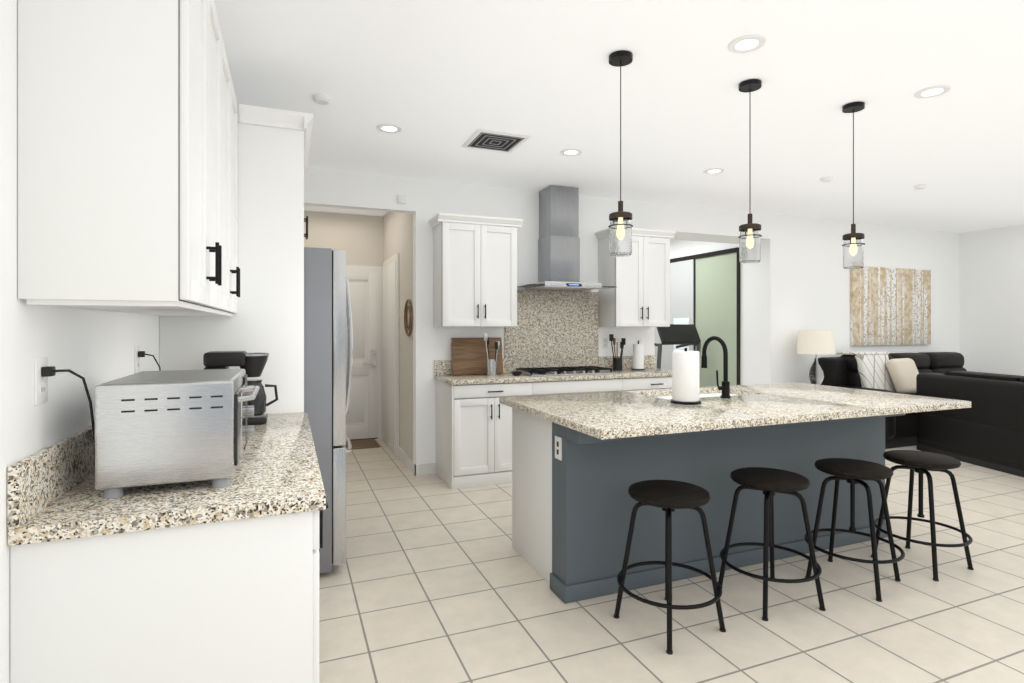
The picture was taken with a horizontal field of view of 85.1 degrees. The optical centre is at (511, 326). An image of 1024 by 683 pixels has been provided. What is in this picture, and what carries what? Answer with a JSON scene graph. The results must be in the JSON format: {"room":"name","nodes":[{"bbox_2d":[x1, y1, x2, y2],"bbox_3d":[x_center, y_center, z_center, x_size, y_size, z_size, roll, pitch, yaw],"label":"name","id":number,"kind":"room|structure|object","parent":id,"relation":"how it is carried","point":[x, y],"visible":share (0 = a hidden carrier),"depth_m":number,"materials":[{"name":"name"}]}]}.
{"room":"kitchen","nodes":[
{"label":"kitchen","id":0,"kind":"room"},
{"bbox_2d":[0,0,159,682],"bbox_3d":[-0.900,0.000,0.522,0.120,2.740,8.840,0,0,-22],"label":"wall","id":1,"kind":"structure","parent":0,"point":[93,348],"depth_m":1.34,"materials":[{"name":"white paint"}]},
{"bbox_2d":[34,357,47,404],"bbox_3d":[-1.188,0.135,1.409,0.006,0.116,0.072,0,0,-22],"label":"electrical outlet","id":2,"kind":"object","parent":1,"relation":"attached to","point":[40,389],"visible":0.94,"depth_m":1.40,"materials":[{"name":"white plastic"}]},
{"bbox_2d":[41,366,94,479],"bbox_3d":[-1.196,0.273,1.577,0.103,0.345,0.348,0,0,-22],"label":"plug","id":3,"kind":"object","parent":2,"relation":"attached to","point":[48,371],"visible":0.67,"depth_m":1.46,"materials":[{"name":"black plastic"}]},
{"bbox_2d":[7,425,93,527],"bbox_3d":[-1.407,0.380,1.977,0.020,0.140,1.586,0,0,-22],"label":"backsplash","id":4,"kind":"structure","parent":1,"relation":"attached to","point":[37,480],"depth_m":1.39,"materials":[{"name":"beige stone"}]},
{"bbox_2d":[18,0,239,316],"bbox_3d":[-1.251,-0.592,2.069,0.378,1.077,1.535,0,0,-22],"label":"upper cabinet","id":5,"kind":"object","parent":1,"relation":"attached to","point":[127,156],"visible":1,"depth_m":1.37,"materials":[{"name":"white wood"}]},
{"bbox_2d":[134,345,139,373],"bbox_3d":[-1.549,0.135,2.309,0.006,0.116,0.072,0,0,-22],"label":"electrical outlet","id":6,"kind":"object","parent":1,"relation":"attached to","point":[136,361],"visible":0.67,"depth_m":2.29,"materials":[{"name":"white plastic"}]},
{"bbox_2d":[138,351,160,370],"bbox_3d":[-1.473,0.267,2.420,0.217,0.333,0.177,0,0,-22],"label":"plug","id":7,"kind":"object","parent":6,"relation":"attached to","point":[141,353],"visible":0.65,"depth_m":2.32,"materials":[{"name":"black plastic"}]},
{"bbox_2d":[304,211,383,425],"bbox_3d":[-2.169,0.000,6.737,1.200,2.740,0.120,0,0,-22],"label":"wall","id":8,"kind":"structure","parent":0,"point":[366,240],"depth_m":6.76,"materials":[{"name":"white paint"}]},
{"bbox_2d":[384,212,412,460],"bbox_3d":[-1.229,0.000,6.167,0.120,2.740,1.880,0,0,-22],"label":"wall","id":9,"kind":"structure","parent":0,"point":[398,227],"depth_m":5.66,"materials":[{"name":"white paint"}]},
{"bbox_2d":[346,252,398,455],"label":"door","id":10,"kind":"structure","parent":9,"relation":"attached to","point":[373,410],"depth_m":6.77,"materials":[{"name":"white"}]},
{"bbox_2d":[398,447,416,475],"bbox_3d":[-1.057,1.320,5.561,0.010,0.100,0.892,0,0,-22],"label":"baseboard","id":11,"kind":"structure","parent":9,"relation":"attached to","point":[402,455],"depth_m":5.46,"materials":[{"name":"white wood"}]},
{"bbox_2d":[404,299,412,335],"bbox_3d":[-1.007,-0.090,5.415,0.022,0.362,0.342,0,0,-22],"label":"wall decor","id":12,"kind":"object","parent":9,"relation":"attached to","point":[406,326],"visible":1,"depth_m":5.37,"materials":[{"name":"brown wood"}]},
{"bbox_2d":[214,0,1023,232],"bbox_3d":[2.788,-1.430,3.923,10.500,0.120,12.400,0,0,-22],"label":"ceiling","id":13,"kind":"structure","parent":0,"point":[440,83],"depth_m":3.30,"materials":[{"name":"white paint"}]},
{"bbox_2d":[312,94,331,104],"bbox_3d":[-1.133,-1.353,3.328,0.110,0.030,0.110,0,0,-22],"label":"smoke detector","id":14,"kind":"object","parent":13,"relation":"attached to","point":[321,99],"visible":1,"depth_m":3.30,"materials":[{"name":"white plastic"}]},
{"bbox_2d":[377,124,401,132],"bbox_3d":[-0.844,-1.365,3.842,0.172,0.006,0.172,0,0,-22],"label":"recessed light","id":15,"kind":"object","parent":13,"relation":"in","point":[388,128],"visible":0.98,"depth_m":3.84,"materials":[{"name":"white plastic"}]},
{"bbox_2d":[462,129,530,152],"bbox_3d":[-0.122,-1.363,4.111,0.400,0.011,0.400,0,0,-22],"label":"ceiling vent","id":16,"kind":"object","parent":13,"relation":"in","point":[488,140],"visible":1,"depth_m":4.09,"materials":[{"name":"white metal"}]},
{"bbox_2d":[560,149,581,155],"bbox_3d":[0.464,-1.365,4.368,0.172,0.006,0.172,0,0,-22],"label":"recessed light","id":17,"kind":"object","parent":13,"relation":"in","point":[570,152],"visible":1,"depth_m":4.37,"materials":[{"name":"white plastic"}]},
{"bbox_2d":[608,50,632,256],"bbox_3d":[0.548,-0.864,2.818,0.124,1.008,0.124,0,0,-22],"label":"pendant light","id":18,"kind":"object","parent":13,"relation":"hanging from","point":[620,226],"visible":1,"depth_m":2.78,"materials":[{"name":"clear glass"}]},
{"bbox_2d":[704,168,724,173],"bbox_3d":[1.772,-1.365,4.894,0.172,0.006,0.172,0,0,-22],"label":"recessed light","id":19,"kind":"object","parent":13,"relation":"in","point":[714,171],"visible":0.98,"depth_m":4.89,"materials":[{"name":"white plastic"}]},
{"bbox_2d":[728,35,765,53],"bbox_3d":[1.135,-1.365,2.698,0.172,0.006,0.172,0,0,-22],"label":"recessed light","id":20,"kind":"object","parent":13,"relation":"in","point":[746,44],"visible":1,"depth_m":2.69,"materials":[{"name":"white plastic"}]},
{"bbox_2d":[738,79,761,263],"bbox_3d":[1.337,-0.864,3.135,0.124,1.008,0.124,0,0,-22],"label":"pendant light","id":21,"kind":"object","parent":13,"relation":"hanging from","point":[750,236],"visible":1,"depth_m":3.10,"materials":[{"name":"clear glass"}]},
{"bbox_2d":[821,177,832,182],"bbox_3d":[2.895,-1.353,5.130,0.104,0.030,0.104,0,0,-22],"label":"smoke detector","id":22,"kind":"object","parent":13,"relation":"attached to","point":[826,179],"visible":1,"depth_m":5.10,"materials":[{"name":"white plastic"}]},
{"bbox_2d":[842,101,864,268],"bbox_3d":[2.107,-0.864,3.445,0.124,1.008,0.124,0,0,-22],"label":"pendant light","id":23,"kind":"object","parent":13,"relation":"hanging from","point":[853,249],"visible":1,"depth_m":3.41,"materials":[{"name":"black metal"}]},
{"bbox_2d":[913,184,925,189],"bbox_3d":[3.950,-1.353,5.403,0.104,0.030,0.104,0,0,-22],"label":"smoke detector","id":24,"kind":"object","parent":13,"relation":"attached to","point":[919,187],"visible":1,"depth_m":5.38,"materials":[{"name":"white plastic"}]},
{"bbox_2d":[914,86,950,98],"bbox_3d":[2.446,-1.365,3.247,0.172,0.006,0.172,0,0,-22],"label":"recessed light","id":25,"kind":"object","parent":13,"relation":"in","point":[934,91],"visible":1,"depth_m":3.24,"materials":[{"name":"white plastic"}]},
{"bbox_2d":[304,168,959,463],"bbox_3d":[1.955,0.000,6.558,9.920,2.740,0.470,0,0,-22],"label":"wall","id":26,"kind":"structure","parent":0,"point":[795,279],"depth_m":6.67,"materials":[{"name":"white paint"}]},
{"bbox_2d":[398,194,406,203],"bbox_3d":[-1.005,-1.170,5.101,0.080,0.080,0.020,0,0,-22],"label":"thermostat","id":27,"kind":"object","parent":26,"relation":"attached to","point":[402,199],"visible":1,"depth_m":5.09,"materials":[{"name":"white plastic"}]},
{"bbox_2d":[428,213,522,326],"bbox_3d":[-0.338,-0.496,5.170,0.794,0.993,0.390,0,0,-22],"label":"upper cabinet","id":28,"kind":"object","parent":26,"relation":"attached to","point":[474,274],"visible":1,"depth_m":5.02,"materials":[{"name":"white wood"}]},
{"bbox_2d":[434,355,655,373],"bbox_3d":[0.423,0.380,5.676,2.480,0.141,0.020,0,0,-22],"label":"backsplash","id":29,"kind":"structure","parent":26,"relation":"attached to","point":[606,362],"depth_m":5.89,"materials":[{"name":"beige stone"}]},
{"bbox_2d":[517,185,616,290],"bbox_3d":[0.503,-0.869,5.450,0.900,0.998,0.498,0,0,-22],"label":"range hood","id":30,"kind":"object","parent":26,"relation":"attached to","point":[559,254],"visible":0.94,"depth_m":5.42,"materials":[{"name":"silver metal"}]},
{"bbox_2d":[602,338,607,348],"bbox_3d":[0.987,0.170,5.911,0.072,0.116,0.006,0,0,-22],"label":"electrical outlet","id":31,"kind":"object","parent":26,"relation":"attached to","point":[604,343],"visible":1,"depth_m":5.91,"materials":[{"name":"white plastic"}]},
{"bbox_2d":[617,337,622,347],"bbox_3d":[1.153,0.170,5.978,0.072,0.116,0.006,0,0,-22],"label":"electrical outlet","id":32,"kind":"object","parent":26,"relation":"attached to","point":[618,339],"visible":0.65,"depth_m":5.97,"materials":[{"name":"white plastic"}]},
{"bbox_2d":[595,228,675,326],"bbox_3d":[1.284,-0.496,5.822,0.739,0.993,0.390,0,0,-22],"label":"upper cabinet","id":33,"kind":"object","parent":26,"relation":"attached to","point":[639,294],"visible":0.83,"depth_m":5.69,"materials":[{"name":"white wood"}]},
{"bbox_2d":[636,337,641,343],"bbox_3d":[1.385,0.170,6.071,0.072,0.116,0.006,0,0,-22],"label":"electrical outlet","id":34,"kind":"object","parent":26,"relation":"attached to","point":[639,339],"visible":0.5,"depth_m":6.07,"materials":[{"name":"white plastic"}]},
{"bbox_2d":[850,266,930,345],"bbox_3d":[5.154,-0.278,7.568,1.570,1.045,0.038,0,0,-22],"label":"canvas art","id":35,"kind":"object","parent":26,"relation":"attached to","point":[890,306],"visible":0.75,"depth_m":7.52},
{"bbox_2d":[319,438,1023,682],"bbox_3d":[2.788,1.420,3.923,10.500,0.100,12.400,0,0,-22],"label":"floor","id":36,"kind":"structure","parent":0,"point":[435,578],"depth_m":2.72,"materials":[{"name":"tile"}]},
{"bbox_2d":[10,512,322,682],"bbox_3d":[-1.029,0.929,1.891,0.658,0.882,1.112,0,0,-22],"label":"base cabinet","id":37,"kind":"object","parent":36,"relation":"on","point":[203,581],"depth_m":1.37,"materials":[{"name":"white wood"}]},
{"bbox_2d":[7,412,326,547],"bbox_3d":[-1.104,0.469,2.099,0.673,0.038,1.586,0,0,-22],"label":"countertop","id":38,"kind":"structure","parent":37,"relation":"on","point":[277,473],"depth_m":1.46,"materials":[{"name":"beige stone"}]},
{"bbox_2d":[95,369,259,498],"bbox_3d":[-0.995,0.299,1.734,0.378,0.301,0.481,0,0,-22],"label":"toaster oven","id":39,"kind":"object","parent":38,"relation":"on","point":[164,427],"visible":1,"depth_m":1.51,"materials":[{"name":"silver metal"}]},
{"bbox_2d":[203,351,277,424],"bbox_3d":[-1.263,0.282,2.618,0.308,0.335,0.180,0,0,-22],"label":"coffee maker","id":40,"kind":"object","parent":38,"relation":"on","point":[252,364],"visible":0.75,"depth_m":2.58,"materials":[{"name":"black plastic"}]},
{"bbox_2d":[160,104,312,413],"bbox_3d":[-1.573,0.125,3.307,0.703,2.490,1.090,0,0,-22],"label":"tall cabinet","id":41,"kind":"object","parent":36,"relation":"on","point":[273,156],"visible":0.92,"depth_m":2.89,"materials":[{"name":"white wood"}]},
{"bbox_2d":[304,247,352,574],"bbox_3d":[-1.438,0.470,3.361,0.920,1.800,0.910,0,0,-22],"label":"fridge","id":42,"kind":"object","parent":36,"relation":"on","point":[327,378],"visible":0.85,"depth_m":3.05,"materials":[{"name":"grey metal"}]},
{"bbox_2d":[345,439,379,449],"bbox_3d":[-1.957,1.364,6.424,0.800,0.012,0.480,0,0,-22],"label":"door mat","id":43,"kind":"object","parent":36,"relation":"on","point":[364,443],"visible":0.4,"depth_m":6.45,"materials":[{"name":"brown fabric"}]},
{"bbox_2d":[436,382,541,488],"bbox_3d":[-0.237,0.929,5.115,0.805,0.881,0.568,0,0,-22],"label":"base cabinet","id":44,"kind":"object","parent":36,"relation":"on","point":[474,430],"depth_m":4.82,"materials":[{"name":"white wood"}]},
{"bbox_2d":[434,366,671,385],"bbox_3d":[0.529,0.469,5.412,2.480,0.038,0.588,0,0,-22],"label":"countertop","id":45,"kind":"structure","parent":44,"relation":"on","point":[526,375],"depth_m":5.16,"materials":[{"name":"beige stone"}]},
{"bbox_2d":[451,337,502,374],"bbox_3d":[-0.328,0.275,5.307,0.510,0.347,0.088,0,0,-22],"label":"cutting boards","id":46,"kind":"object","parent":45,"relation":"on","point":[469,356],"visible":0.83,"depth_m":5.27,"materials":[{"name":"brown wood"}]},
{"bbox_2d":[484,333,499,375],"bbox_3d":[-0.187,0.252,5.184,0.131,0.395,0.131,0,0,6],"label":"utensil crock","id":47,"kind":"object","parent":45,"relation":"on","point":[491,367],"visible":1,"depth_m":5.14,"materials":[{"name":"white metal"}]},
{"bbox_2d":[511,371,521,375],"bbox_3d":[0.045,0.432,5.170,0.110,0.035,0.110,0,0,-22],"label":"bowl","id":48,"kind":"object","parent":45,"relation":"on","point":[516,373],"visible":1,"depth_m":5.14,"materials":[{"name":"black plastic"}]},
{"bbox_2d":[513,365,616,376],"bbox_3d":[0.514,0.426,5.423,0.900,0.048,0.440,0,0,-22],"label":"cooktop","id":49,"kind":"object","parent":45,"relation":"in","point":[574,370],"depth_m":5.31,"materials":[{"name":"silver metal"}]},
{"bbox_2d":[609,334,625,370],"bbox_3d":[1.094,0.262,5.804,0.167,0.375,0.160,0,0,-22],"label":"utensil crock","id":50,"kind":"object","parent":45,"relation":"on","point":[617,363],"visible":1,"depth_m":5.76,"materials":[{"name":"black plastic"}]},
{"bbox_2d":[632,341,644,369],"bbox_3d":[1.333,0.297,5.881,0.140,0.305,0.140,0,0,-22],"label":"paper towel roll","id":51,"kind":"object","parent":45,"relation":"on","point":[638,356],"visible":1,"depth_m":5.83,"materials":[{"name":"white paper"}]},
{"bbox_2d":[542,378,629,394],"bbox_3d":[0.517,0.929,5.418,1.059,0.881,0.568,0,0,-22],"label":"base cabinet","id":52,"kind":"object","parent":36,"relation":"on","point":[595,384],"depth_m":5.19,"materials":[{"name":"white wood"}]},
{"bbox_2d":[630,378,671,389],"bbox_3d":[1.274,0.929,5.722,0.810,0.881,0.568,0,0,-22],"label":"base cabinet","id":53,"kind":"object","parent":36,"relation":"on","point":[635,383],"depth_m":5.44,"materials":[{"name":"white wood"}]},
{"bbox_2d":[613,480,725,654],"bbox_3d":[0.722,1.060,2.575,0.465,0.620,0.465,0,0,-22],"label":"stool","id":54,"kind":"object","parent":36,"relation":"on","point":[668,497],"visible":1,"depth_m":2.52,"materials":[{"name":"black metal"}]},
{"bbox_2d":[654,324,700,368],"bbox_3d":[1.973,0.666,8.230,0.700,1.408,1.700,0,0,-22],"label":"treadmill","id":55,"kind":"object","parent":36,"relation":"on","point":[681,335],"visible":0.4,"depth_m":7.48,"materials":[{"name":"grey"}]},
{"bbox_2d":[504,404,910,603],"bbox_3d":[1.236,0.922,3.507,2.370,0.897,0.895,0,0,-22],"label":"kitchen island","id":56,"kind":"object","parent":36,"relation":"on","point":[582,463],"depth_m":3.08,"materials":[{"name":"blue"}]},
{"bbox_2d":[499,392,766,439],"bbox_3d":[0.565,0.454,3.072,0.900,0.038,1.220,0,0,-22],"label":"island countertop","id":57,"kind":"structure","parent":56,"relation":"on","point":[601,415],"depth_m":2.81,"materials":[{"name":"beige stone"}]},
{"bbox_2d":[670,348,700,404],"bbox_3d":[0.998,0.277,3.203,0.171,0.314,0.170,0,0,-22],"label":"paper towel holder","id":58,"kind":"object","parent":57,"relation":"on","point":[685,376],"visible":1,"depth_m":3.14,"materials":[{"name":"white paper"}]},
{"bbox_2d":[655,392,750,399],"bbox_3d":[1.234,0.578,3.686,0.824,0.234,0.424,0,0,-22],"label":"sink","id":59,"kind":"object","parent":57,"relation":"in","point":[666,395],"depth_m":3.84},
{"bbox_2d":[631,386,878,427],"bbox_3d":[1.353,0.454,3.389,0.800,0.038,1.220,0,0,-22],"label":"island countertop","id":60,"kind":"structure","parent":56,"relation":"on","point":[777,409],"depth_m":3.05,"materials":[{"name":"beige stone"}]},
{"bbox_2d":[701,336,730,399],"bbox_3d":[1.261,0.246,3.508,0.105,0.379,0.240,0,0,-22],"label":"faucet","id":61,"kind":"object","parent":60,"relation":"on","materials":[{"name":"black metal"}]},
{"bbox_2d":[731,382,970,415],"bbox_3d":[2.096,0.454,3.688,0.800,0.038,1.220,0,0,-22],"label":"island countertop","id":62,"kind":"structure","parent":56,"relation":"on","point":[888,403],"depth_m":3.44,"materials":[{"name":"beige stone"}]},
{"bbox_2d":[718,467,825,620],"bbox_3d":[1.298,1.060,2.817,0.465,0.620,0.465,0,0,-22],"label":"stool","id":63,"kind":"object","parent":36,"relation":"on","point":[770,483],"visible":0.96,"depth_m":2.73,"materials":[{"name":"black metal"}]},
{"bbox_2d":[804,458,904,601],"bbox_3d":[1.849,1.060,3.028,0.465,0.620,0.465,0,0,-22],"label":"stool","id":64,"kind":"object","parent":36,"relation":"on","point":[852,472],"visible":0.94,"depth_m":3.01,"materials":[{"name":"black metal"}]},
{"bbox_2d":[818,351,966,448],"bbox_3d":[5.156,0.839,7.068,2.550,1.062,0.910,0,0,-22],"label":"sofa","id":65,"kind":"object","parent":36,"relation":"on","point":[883,371],"visible":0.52,"depth_m":6.75,"materials":[{"name":"black leather"}]},
{"bbox_2d":[836,351,896,396],"bbox_3d":[4.382,0.567,6.901,0.500,0.518,0.443,0,0,-22],"label":"blanket","id":66,"kind":"object","parent":65,"relation":"on","point":[867,369],"depth_m":6.75,"materials":[{"name":"white fabric"}]},
{"bbox_2d":[886,358,924,394],"bbox_3d":[4.770,0.595,6.768,0.471,0.425,0.294,0,0,-22],"label":"pillow","id":67,"kind":"object","parent":65,"relation":"on","point":[901,373],"depth_m":6.68,"materials":[{"name":"beige fabric"}]},
{"bbox_2d":[871,450,973,580],"bbox_3d":[2.373,1.060,3.239,0.465,0.620,0.465,0,0,-22],"label":"stool","id":68,"kind":"object","parent":36,"relation":"on","point":[920,463],"visible":0.96,"depth_m":3.18,"materials":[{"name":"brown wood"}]},
{"bbox_2d":[916,371,1023,477],"bbox_3d":[5.104,0.920,5.289,0.980,0.900,2.050,0,0,-7],"label":"sofa","id":69,"kind":"object","parent":36,"relation":"on","point":[986,430],"visible":0.83,"depth_m":5.51,"materials":[{"name":"black leather"}]},
{"bbox_3d":[3.604,1.070,6.611,0.500,0.600,0.480,0,0,-22],"label":"side table","id":70,"kind":"object","parent":36,"relation":"on","visible":0},
{"bbox_2d":[797,330,835,384],"bbox_3d":[3.641,0.404,6.680,0.410,0.730,0.410,0,0,-22],"label":"table lamp","id":71,"kind":"object","parent":70,"relation":"on","point":[816,342],"visible":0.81,"depth_m":6.55,"materials":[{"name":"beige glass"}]},
{"bbox_2d":[670,239,740,384],"bbox_3d":[2.462,0.000,8.620,0.120,2.740,2.980,0,0,-22],"label":"wall","id":72,"kind":"structure","parent":0,"point":[680,248],"depth_m":7.97,"materials":[{"name":"white paint"}]},
{"bbox_2d":[674,318,688,350],"bbox_3d":[2.495,0.170,8.213,0.010,0.600,0.340,0,0,-22],"label":"window blind","id":73,"kind":"object","parent":72,"relation":"attached to","point":[681,320],"visible":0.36,"depth_m":8.21,"materials":[{"name":"white"}]},
{"bbox_2d":[654,247,739,386],"bbox_3d":[2.586,0.170,8.072,0.055,2.400,1.850,0,0,-22],"label":"closet door frame","id":74,"kind":"object","parent":72,"relation":"attached to","point":[705,293],"visible":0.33,"depth_m":7.69,"materials":[{"name":"brown metal"}]},
{"bbox_2d":[960,224,1023,375],"bbox_3d":[8.216,0.000,4.122,0.120,2.740,8.720,0,0,-22],"label":"wall","id":75,"kind":"structure","parent":0,"point":[991,300],"depth_m":7.75,"materials":[{"name":"white paint"}]}
]}

